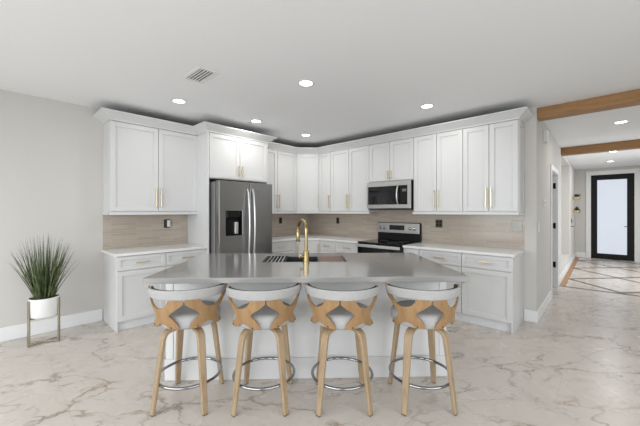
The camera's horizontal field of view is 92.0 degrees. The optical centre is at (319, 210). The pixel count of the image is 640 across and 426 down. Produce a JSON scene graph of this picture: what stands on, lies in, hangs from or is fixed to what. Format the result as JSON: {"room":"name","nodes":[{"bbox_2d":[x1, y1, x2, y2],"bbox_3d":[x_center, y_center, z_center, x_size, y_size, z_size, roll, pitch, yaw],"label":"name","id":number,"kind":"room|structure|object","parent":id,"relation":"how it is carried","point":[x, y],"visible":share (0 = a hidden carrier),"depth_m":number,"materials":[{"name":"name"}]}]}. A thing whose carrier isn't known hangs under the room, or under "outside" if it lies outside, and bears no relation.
{"room":"kitchen","nodes":[
{"label":"kitchen","id":0,"kind":"room"},
{"bbox_2d":[0,89,102,327],"bbox_3d":[-3.034,0.050,3.794,0.120,2.700,8.220,0,0,43],"label":"wall","id":1,"kind":"structure","parent":0,"point":[51,151],"depth_m":3.60,"materials":[{"name":"grey paint"}]},
{"bbox_2d":[0,309,102,341],"bbox_3d":[-4.261,1.325,2.394,0.015,0.150,4.300,0,0,43],"label":"baseboard","id":2,"kind":"structure","parent":1,"relation":"attached to","point":[47,325],"depth_m":3.58,"materials":[{"name":"white paint"}]},
{"bbox_2d":[103,214,187,248],"bbox_3d":[-2.412,0.258,4.361,0.008,0.485,1.089,0,0,43],"label":"tiled wall","id":3,"kind":"structure","parent":1,"relation":"attached to","point":[119,231],"depth_m":4.30,"materials":[{"name":"beige tile"}]},
{"bbox_2d":[164,219,169,227],"bbox_3d":[-2.230,0.185,4.514,0.045,0.125,0.085,0,0,43],"label":"wall outlet","id":4,"kind":"object","parent":3,"relation":"attached to","point":[166,221],"visible":1,"depth_m":4.51,"materials":[{"name":"black plastic"}]},
{"bbox_2d":[102,120,197,214],"bbox_3d":[-2.277,-0.531,4.242,0.366,1.160,1.115,0,0,43],"label":"upper cabinet","id":5,"kind":"object","parent":1,"relation":"attached to","point":[147,170],"visible":1,"depth_m":4.07,"materials":[{"name":"white paint"}]},
{"bbox_2d":[93,106,533,153],"bbox_3d":[-0.078,-1.157,4.791,5.551,0.099,2.428,0,0,0],"label":"crown molding","id":6,"kind":"structure","parent":5,"relation":"attached to","point":[523,114],"depth_m":4.32,"materials":[{"name":"white paint"}]},
{"bbox_2d":[268,149,296,213],"bbox_3d":[-0.875,-0.531,5.730,0.366,1.160,0.940,0,0,43],"label":"upper cabinet","id":7,"kind":"object","parent":1,"relation":"attached to","point":[282,166],"visible":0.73,"depth_m":5.73,"materials":[{"name":"white paint"}]},
{"bbox_2d":[209,132,266,182],"bbox_3d":[-1.432,-0.788,4.898,0.696,0.646,0.994,0,0,43],"label":"upper cabinet","id":8,"kind":"object","parent":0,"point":[230,158],"visible":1,"depth_m":4.65,"materials":[{"name":"white paint"}]},
{"bbox_2d":[0,0,639,169],"bbox_3d":[2.554,-1.340,3.804,8.200,0.160,15.900,0,0,43],"label":"ceiling","id":9,"kind":"structure","parent":0,"point":[372,65],"depth_m":2.67,"materials":[{"name":"white paint"}]},
{"bbox_2d":[171,98,186,103],"bbox_3d":[-1.666,-1.296,3.652,0.176,0.007,0.176,0,0,43],"label":"recessed light","id":10,"kind":"object","parent":9,"relation":"in","point":[178,101],"visible":1,"depth_m":3.66,"materials":[{"name":"white paint"}]},
{"bbox_2d":[183,66,219,83],"bbox_3d":[-1.138,-1.295,2.955,0.350,0.009,0.200,0,0,43],"label":"ceiling vent","id":11,"kind":"object","parent":9,"relation":"in","point":[200,74],"visible":1,"depth_m":2.95,"materials":[{"name":"white metal"}]},
{"bbox_2d":[250,119,261,122],"bbox_3d":[-0.924,-1.296,4.463,0.176,0.007,0.176,0,0,43],"label":"recessed light","id":12,"kind":"object","parent":9,"relation":"in","point":[252,120],"visible":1,"depth_m":4.46,"materials":[{"name":"white plastic"}]},
{"bbox_2d":[297,80,314,86],"bbox_3d":[-0.142,-1.296,3.138,0.176,0.007,0.176,0,0,43],"label":"recessed light","id":13,"kind":"object","parent":9,"relation":"in","point":[304,83],"visible":1,"depth_m":3.14,"materials":[{"name":"white plastic"}]},
{"bbox_2d":[420,104,434,108],"bbox_3d":[1.325,-1.296,3.826,0.176,0.007,0.176,0,0,43],"label":"recessed light","id":14,"kind":"object","parent":9,"relation":"in","point":[424,106],"visible":1,"depth_m":3.83,"materials":[{"name":"white plastic"}]},
{"bbox_2d":[612,120,628,123],"bbox_3d":[4.261,-1.256,4.374,0.176,0.007,0.176,0,0,43],"label":"recessed light","id":15,"kind":"object","parent":9,"relation":"in","point":[624,121],"visible":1,"depth_m":4.38,"materials":[{"name":"white plastic"}]},
{"bbox_2d":[0,257,639,425],"bbox_3d":[2.691,1.450,3.950,8.200,0.100,16.300,0,0,43],"label":"floor","id":16,"kind":"structure","parent":0,"point":[579,365],"depth_m":2.48,"materials":[{"name":"stone"}]},
{"bbox_2d":[10,236,74,347],"bbox_3d":[-2.928,0.807,3.309,0.537,1.185,0.571,0,0,10],"label":"potted grass","id":17,"kind":"object","parent":16,"relation":"on","point":[44,303],"depth_m":3.23,"materials":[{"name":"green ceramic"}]},
{"bbox_2d":[28,294,59,318],"bbox_3d":[-2.938,1.014,3.291,0.256,0.202,0.256,0,0,-42],"label":"pot","id":18,"kind":"object","parent":17,"relation":"on","point":[46,306],"depth_m":3.21,"materials":[{"name":"white ceramic"}]},
{"bbox_2d":[103,252,165,332],"bbox_3d":[-2.363,0.963,3.947,0.645,0.875,0.544,0,0,43],"label":"base cabinet","id":19,"kind":"object","parent":16,"relation":"on","point":[126,301],"visible":0.74,"depth_m":3.72,"materials":[{"name":"white paint"}]},
{"bbox_2d":[101,243,206,256],"bbox_3d":[-2.191,0.509,4.137,0.633,0.032,1.112,0,0,43],"label":"countertop","id":20,"kind":"structure","parent":19,"relation":"on","point":[117,252],"depth_m":3.96,"materials":[{"name":"white stone"}]},
{"bbox_2d":[165,249,205,268],"bbox_3d":[-1.990,0.963,4.342,0.645,0.875,0.539,0,0,43],"label":"base cabinet","id":21,"kind":"object","parent":16,"relation":"on","point":[174,258],"visible":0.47,"depth_m":4.08,"materials":[{"name":"white paint"}]},
{"bbox_2d":[147,283,226,416],"bbox_3d":[-0.961,0.965,2.291,0.534,0.871,0.513,0,0,-1],"label":"counter stool","id":22,"kind":"object","parent":16,"relation":"on","point":[177,315],"visible":1,"depth_m":2.14,"materials":[{"name":"brown wood"}]},
{"bbox_2d":[188,132,208,253],"bbox_3d":[-1.796,0.147,4.543,0.655,2.505,0.020,0,0,43],"label":"panel","id":23,"kind":"object","parent":16,"relation":"on","point":[198,224],"visible":0.4,"depth_m":4.44,"materials":[{"name":"white paint"}]},
{"bbox_2d":[209,180,271,253],"bbox_3d":[-1.339,0.489,4.810,0.914,1.822,0.915,0,0,43],"label":"refrigerator","id":24,"kind":"object","parent":16,"relation":"on","point":[240,213],"visible":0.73,"depth_m":4.48,"materials":[{"name":"grey metal"}]},
{"bbox_2d":[226,283,300,416],"bbox_3d":[-0.406,0.965,2.286,0.536,0.871,0.513,0,0,-1],"label":"counter stool","id":25,"kind":"object","parent":16,"relation":"on","point":[265,310],"visible":1,"depth_m":2.13,"materials":[{"name":"brown wood"}]},
{"bbox_2d":[261,144,267,183],"bbox_3d":[-1.100,0.147,5.282,0.655,2.505,0.018,0,0,43],"label":"panel","id":26,"kind":"object","parent":16,"relation":"on","point":[267,144],"visible":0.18,"depth_m":5.06,"materials":[{"name":"white paint"}]},
{"bbox_2d":[272,240,294,252],"bbox_3d":[-0.873,0.963,5.528,0.645,0.875,0.649,0,0,43],"label":"base cabinet","id":27,"kind":"object","parent":16,"relation":"on","point":[284,246],"visible":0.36,"depth_m":5.38,"materials":[{"name":"white paint"}]},
{"bbox_2d":[165,282,447,380],"bbox_3d":[-0.115,0.963,3.073,2.363,0.874,0.990,0,0,-2],"label":"kitchen island","id":28,"kind":"object","parent":16,"relation":"on","point":[303,335],"visible":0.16,"depth_m":2.59,"materials":[{"name":"white paint"}]},
{"bbox_2d":[142,253,469,283],"bbox_3d":[-0.102,0.505,2.910,2.392,0.040,1.305,0,0,-2],"label":"island countertop","id":29,"kind":"structure","parent":28,"relation":"on","point":[214,267],"depth_m":2.56,"materials":[{"name":"grey stone"}]},
{"bbox_2d":[296,219,308,263],"bbox_3d":[-0.189,0.279,2.953,0.094,0.412,0.245,0,0,-30],"label":"faucet","id":30,"kind":"object","parent":29,"relation":"on","point":[305,256],"visible":1,"depth_m":2.87,"materials":[{"name":"gold metal"}]},
{"bbox_2d":[269,256,345,261],"bbox_3d":[-0.155,0.623,3.183,0.816,0.235,0.471,0,0,-2],"label":"sink","id":31,"kind":"object","parent":29,"relation":"in","point":[290,259],"visible":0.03,"depth_m":3.40,"materials":[{"name":"grey metal"}]},
{"bbox_2d":[264,256,287,261],"bbox_3d":[-0.450,0.509,3.175,0.208,0.030,0.443,0,0,-2],"label":"drying rack","id":32,"kind":"object","parent":31,"relation":"on","point":[269,258],"visible":0.6,"depth_m":3.23,"materials":[{"name":"silver metal"}]},
{"bbox_2d":[317,256,343,261],"bbox_3d":[0.107,0.512,3.191,0.260,0.026,0.443,0,0,-2],"label":"cutting board","id":33,"kind":"object","parent":31,"relation":"on","point":[319,258],"visible":0.58,"depth_m":3.19,"materials":[{"name":"brown wood"}]},
{"bbox_2d":[295,240,320,252],"bbox_3d":[-0.235,0.963,6.003,0.923,0.875,0.923,0,0,43],"label":"base cabinet","id":34,"kind":"object","parent":16,"relation":"on","point":[313,245],"visible":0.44,"depth_m":5.58,"materials":[{"name":"white paint"}]},
{"bbox_2d":[272,234,372,243],"bbox_3d":[-0.142,0.509,5.466,1.779,0.032,1.561,0,0,43],"label":"countertop","id":35,"kind":"structure","parent":34,"relation":"on","point":[302,236],"depth_m":5.54,"materials":[{"name":"white stone"}]},
{"bbox_2d":[320,240,335,252],"bbox_3d":[0.329,0.963,5.663,0.370,0.875,0.645,0,0,43],"label":"base cabinet","id":36,"kind":"object","parent":16,"relation":"on","point":[325,246],"visible":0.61,"depth_m":5.45,"materials":[{"name":"white paint"}]},
{"bbox_2d":[305,283,378,416],"bbox_3d":[0.159,0.965,2.286,0.540,0.871,0.513,0,0,-1],"label":"counter stool","id":37,"kind":"object","parent":16,"relation":"on","point":[339,310],"visible":1,"depth_m":2.12,"materials":[{"name":"brown wood"}]},
{"bbox_2d":[336,242,357,252],"bbox_3d":[0.645,0.963,5.364,0.498,0.875,0.645,0,0,43],"label":"base cabinet","id":38,"kind":"object","parent":16,"relation":"on","point":[341,247],"visible":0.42,"depth_m":5.16,"materials":[{"name":"white paint"}]},
{"bbox_2d":[356,222,421,252],"bbox_3d":[1.089,0.787,4.903,0.780,1.185,0.690,0,0,43],"label":"range","id":39,"kind":"object","parent":16,"relation":"on","point":[392,237],"visible":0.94,"depth_m":4.91,"materials":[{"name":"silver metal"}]},
{"bbox_2d":[356,243,403,252],"bbox_3d":[1.082,0.944,4.896,0.776,0.873,0.670,0,0,43],"label":"oven","id":40,"kind":"object","parent":39,"relation":"in","point":[362,247],"depth_m":4.63,"materials":[{"name":"silver metal"}]},
{"bbox_2d":[358,239,419,245],"bbox_3d":[1.097,0.496,4.912,0.780,0.022,0.625,0,0,43],"label":"cooktop","id":41,"kind":"object","parent":39,"relation":"in","point":[381,242],"depth_m":4.87,"materials":[{"name":"black glass"}]},
{"bbox_2d":[404,248,419,254],"bbox_3d":[1.496,0.963,4.588,0.239,0.875,0.609,0,0,43],"label":"base cabinet","id":42,"kind":"object","parent":16,"relation":"on","point":[406,250],"visible":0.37,"depth_m":4.36,"materials":[{"name":"white paint"}]},
{"bbox_2d":[385,283,460,415],"bbox_3d":[0.751,0.965,2.296,0.544,0.871,0.513,0,0,-1],"label":"counter stool","id":43,"kind":"object","parent":16,"relation":"on","point":[421,312],"visible":1,"depth_m":2.14,"materials":[{"name":"brown wood"}]},
{"bbox_2d":[419,249,462,320],"bbox_3d":[1.776,0.963,4.299,0.563,0.875,0.645,0,0,43],"label":"base cabinet","id":44,"kind":"object","parent":16,"relation":"on","point":[452,260],"visible":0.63,"depth_m":4.00,"materials":[{"name":"white paint"}]},
{"bbox_2d":[462,253,523,333],"bbox_3d":[2.184,0.963,3.914,0.558,0.875,0.645,0,0,43],"label":"base cabinet","id":45,"kind":"object","parent":16,"relation":"on","point":[493,297],"visible":0.95,"depth_m":3.70,"materials":[{"name":"white paint"}]},
{"bbox_2d":[403,242,524,256],"bbox_3d":[1.901,0.509,4.184,1.382,0.032,0.626,0,0,43],"label":"countertop","id":46,"kind":"structure","parent":45,"relation":"on","point":[505,252],"depth_m":4.02,"materials":[{"name":"white stone"}]},
{"bbox_2d":[559,260,639,296],"bbox_3d":[6.994,1.398,6.775,2.306,0.003,4.954,0,0,43],"label":"inlay","id":47,"kind":"object","parent":16,"relation":"in","point":[617,292],"depth_m":6.39,"materials":[{"name":"brown wood"}]},
{"bbox_2d":[524,124,524,308],"bbox_3d":[1.224,0.050,5.346,3.950,2.700,0.120,0,0,43],"label":"wall","id":48,"kind":"structure","parent":0,"point":[524,124],"depth_m":3.95,"materials":[{"name":"grey paint"}]},
{"bbox_2d":[296,154,319,213],"bbox_3d":[-0.241,-0.531,6.201,0.642,1.160,0.642,0,0,43],"label":"upper cabinet","id":49,"kind":"object","parent":48,"relation":"attached to","point":[307,164],"visible":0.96,"depth_m":5.99,"materials":[{"name":"white paint"}]},
{"bbox_2d":[319,152,330,213],"bbox_3d":[0.188,-0.531,5.988,0.300,1.160,0.366,0,0,43],"label":"upper cabinet","id":50,"kind":"object","parent":48,"relation":"attached to","point":[324,158],"visible":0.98,"depth_m":5.88,"materials":[{"name":"white paint"}]},
{"bbox_2d":[330,145,378,213],"bbox_3d":[0.614,-0.531,5.586,0.872,1.160,0.366,0,0,43],"label":"upper cabinet","id":51,"kind":"object","parent":48,"relation":"attached to","point":[349,167],"visible":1,"depth_m":5.46,"materials":[{"name":"white paint"}]},
{"bbox_2d":[369,138,413,182],"bbox_3d":[1.213,-0.791,5.022,0.797,0.639,0.366,0,0,43],"label":"upper cabinet","id":52,"kind":"object","parent":48,"relation":"attached to","point":[393,160],"visible":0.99,"depth_m":4.88,"materials":[{"name":"white paint"}]},
{"bbox_2d":[367,180,413,209],"bbox_3d":[1.176,-0.244,4.985,0.778,0.444,0.450,0,0,43],"label":"microwave","id":53,"kind":"object","parent":52,"relation":"attached to","point":[389,195],"visible":0.97,"depth_m":4.82,"materials":[{"name":"silver metal"}]},
{"bbox_2d":[272,172,524,249],"bbox_3d":[0.643,0.000,4.732,3.945,1.000,1.570,0,0,43],"label":"tiled wall","id":54,"kind":"structure","parent":48,"relation":"attached to","point":[495,231],"depth_m":4.83,"materials":[{"name":"beige tile"}]},
{"bbox_2d":[412,129,462,214],"bbox_3d":[1.757,-0.531,4.509,0.721,1.160,0.366,0,0,43],"label":"upper cabinet","id":55,"kind":"object","parent":48,"relation":"attached to","point":[438,158],"visible":0.99,"depth_m":4.37,"materials":[{"name":"white paint"}]},
{"bbox_2d":[436,220,441,227],"bbox_3d":[1.808,0.190,4.696,0.105,0.120,0.008,0,0,43],"label":"wall outlet","id":56,"kind":"object","parent":48,"relation":"attached to","point":[438,222],"visible":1,"depth_m":4.69,"materials":[{"name":"black plastic"}]},
{"bbox_2d":[463,120,524,214],"bbox_3d":[2.257,-0.531,4.038,0.652,1.160,0.366,0,0,43],"label":"upper cabinet","id":57,"kind":"object","parent":48,"relation":"attached to","point":[493,154],"visible":1,"depth_m":3.90,"materials":[{"name":"white paint"}]},
{"bbox_2d":[512,221,521,230],"bbox_3d":[2.550,0.195,3.997,0.115,0.135,0.008,0,0,43],"label":"wall outlet","id":58,"kind":"object","parent":48,"relation":"attached to","point":[516,225],"visible":1,"depth_m":4.00,"materials":[{"name":"white plastic"}]},
{"bbox_2d":[524,309,537,322],"bbox_3d":[2.661,1.325,3.899,0.145,0.150,0.015,0,0,43],"label":"baseboard","id":59,"kind":"structure","parent":48,"relation":"attached to","point":[529,315],"depth_m":3.89,"materials":[{"name":"white paint"}]},
{"bbox_2d":[525,107,574,310],"bbox_3d":[5.197,0.050,6.819,0.300,2.700,7.720,0,0,42],"label":"wall","id":60,"kind":"structure","parent":0,"point":[539,155],"depth_m":4.19,"materials":[{"name":"grey paint"}]},
{"bbox_2d":[543,130,548,143],"bbox_3d":[3.172,-1.040,4.335,0.052,0.160,0.150,0,0,42],"label":"door chime","id":61,"kind":"object","parent":60,"relation":"attached to","point":[545,132],"visible":1,"depth_m":4.29,"materials":[{"name":"white plastic"}]},
{"bbox_2d":[550,164,558,289],"bbox_3d":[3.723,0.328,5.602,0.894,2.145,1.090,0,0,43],"label":"door frame","id":62,"kind":"structure","parent":60,"relation":"in","point":[554,178],"depth_m":5.65,"materials":[{"name":"white paint"}]},
{"bbox_2d":[537,252,575,321],"bbox_3d":[5.273,1.325,6.668,0.015,0.150,7.600,0,0,42],"label":"baseboard","id":63,"kind":"structure","parent":60,"relation":"attached to","point":[546,301],"depth_m":4.71,"materials":[{"name":"white paint"}]},
{"bbox_2d":[560,257,578,285],"bbox_3d":[6.172,1.399,7.574,0.087,0.003,4.950,0,0,42],"label":"trim","id":64,"kind":"structure","parent":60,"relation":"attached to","point":[569,272],"depth_m":6.91,"materials":[{"name":"brown wood"}]},
{"bbox_2d":[572,194,580,200],"bbox_3d":[6.937,-0.384,8.348,0.217,0.208,0.202,0,0,-32],"label":"wall planter","id":65,"kind":"object","parent":60,"relation":"attached to","point":[576,197],"visible":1,"depth_m":8.30,"materials":[{"name":"beige wood"}]},
{"bbox_2d":[572,206,580,213],"bbox_3d":[6.930,-0.026,8.338,0.206,0.213,0.243,0,0,21],"label":"wall planter","id":66,"kind":"object","parent":60,"relation":"attached to","point":[576,210],"visible":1,"depth_m":8.30,"materials":[{"name":"beige wood"}]},
{"bbox_2d":[537,89,639,120],"bbox_3d":[4.225,-1.231,2.614,3.935,0.132,0.180,0,0,43],"label":"ceiling beam","id":67,"kind":"structure","parent":60,"relation":"attached to","point":[627,98],"depth_m":3.56,"materials":[{"name":"brown wood"}]},
{"bbox_2d":[561,139,639,155],"bbox_3d":[5.775,-1.187,5.385,2.480,0.144,0.180,0,0,43],"label":"ceiling beam","id":68,"kind":"structure","parent":60,"relation":"attached to","point":[630,144],"depth_m":5.77,"materials":[{"name":"brown wood"}]},
{"bbox_2d":[575,165,639,251],"bbox_3d":[8.721,0.050,8.744,3.000,2.700,0.150,0,0,43],"label":"wall","id":69,"kind":"structure","parent":0,"point":[580,175],"depth_m":9.38,"materials":[{"name":"grey paint"}]},
{"bbox_2d":[576,252,585,256],"bbox_3d":[8.763,1.325,8.592,2.530,0.150,0.015,0,0,43],"label":"baseboard","id":70,"kind":"structure","parent":69,"relation":"attached to","point":[578,254],"depth_m":9.38,"materials":[{"name":"white paint"}]},
{"bbox_2d":[590,173,634,260],"bbox_3d":[8.425,0.160,8.919,0.970,2.480,0.122,0,0,43],"label":"door","id":71,"kind":"structure","parent":69,"relation":"in","point":[612,196],"depth_m":8.91,"materials":[{"name":"black paint"}]},
{"bbox_2d":[586,168,639,261],"bbox_3d":[8.415,0.110,8.912,1.135,2.580,0.025,0,0,43],"label":"trim","id":72,"kind":"structure","parent":69,"relation":"attached to","point":[636,171],"depth_m":8.67,"materials":[{"name":"white paint"}]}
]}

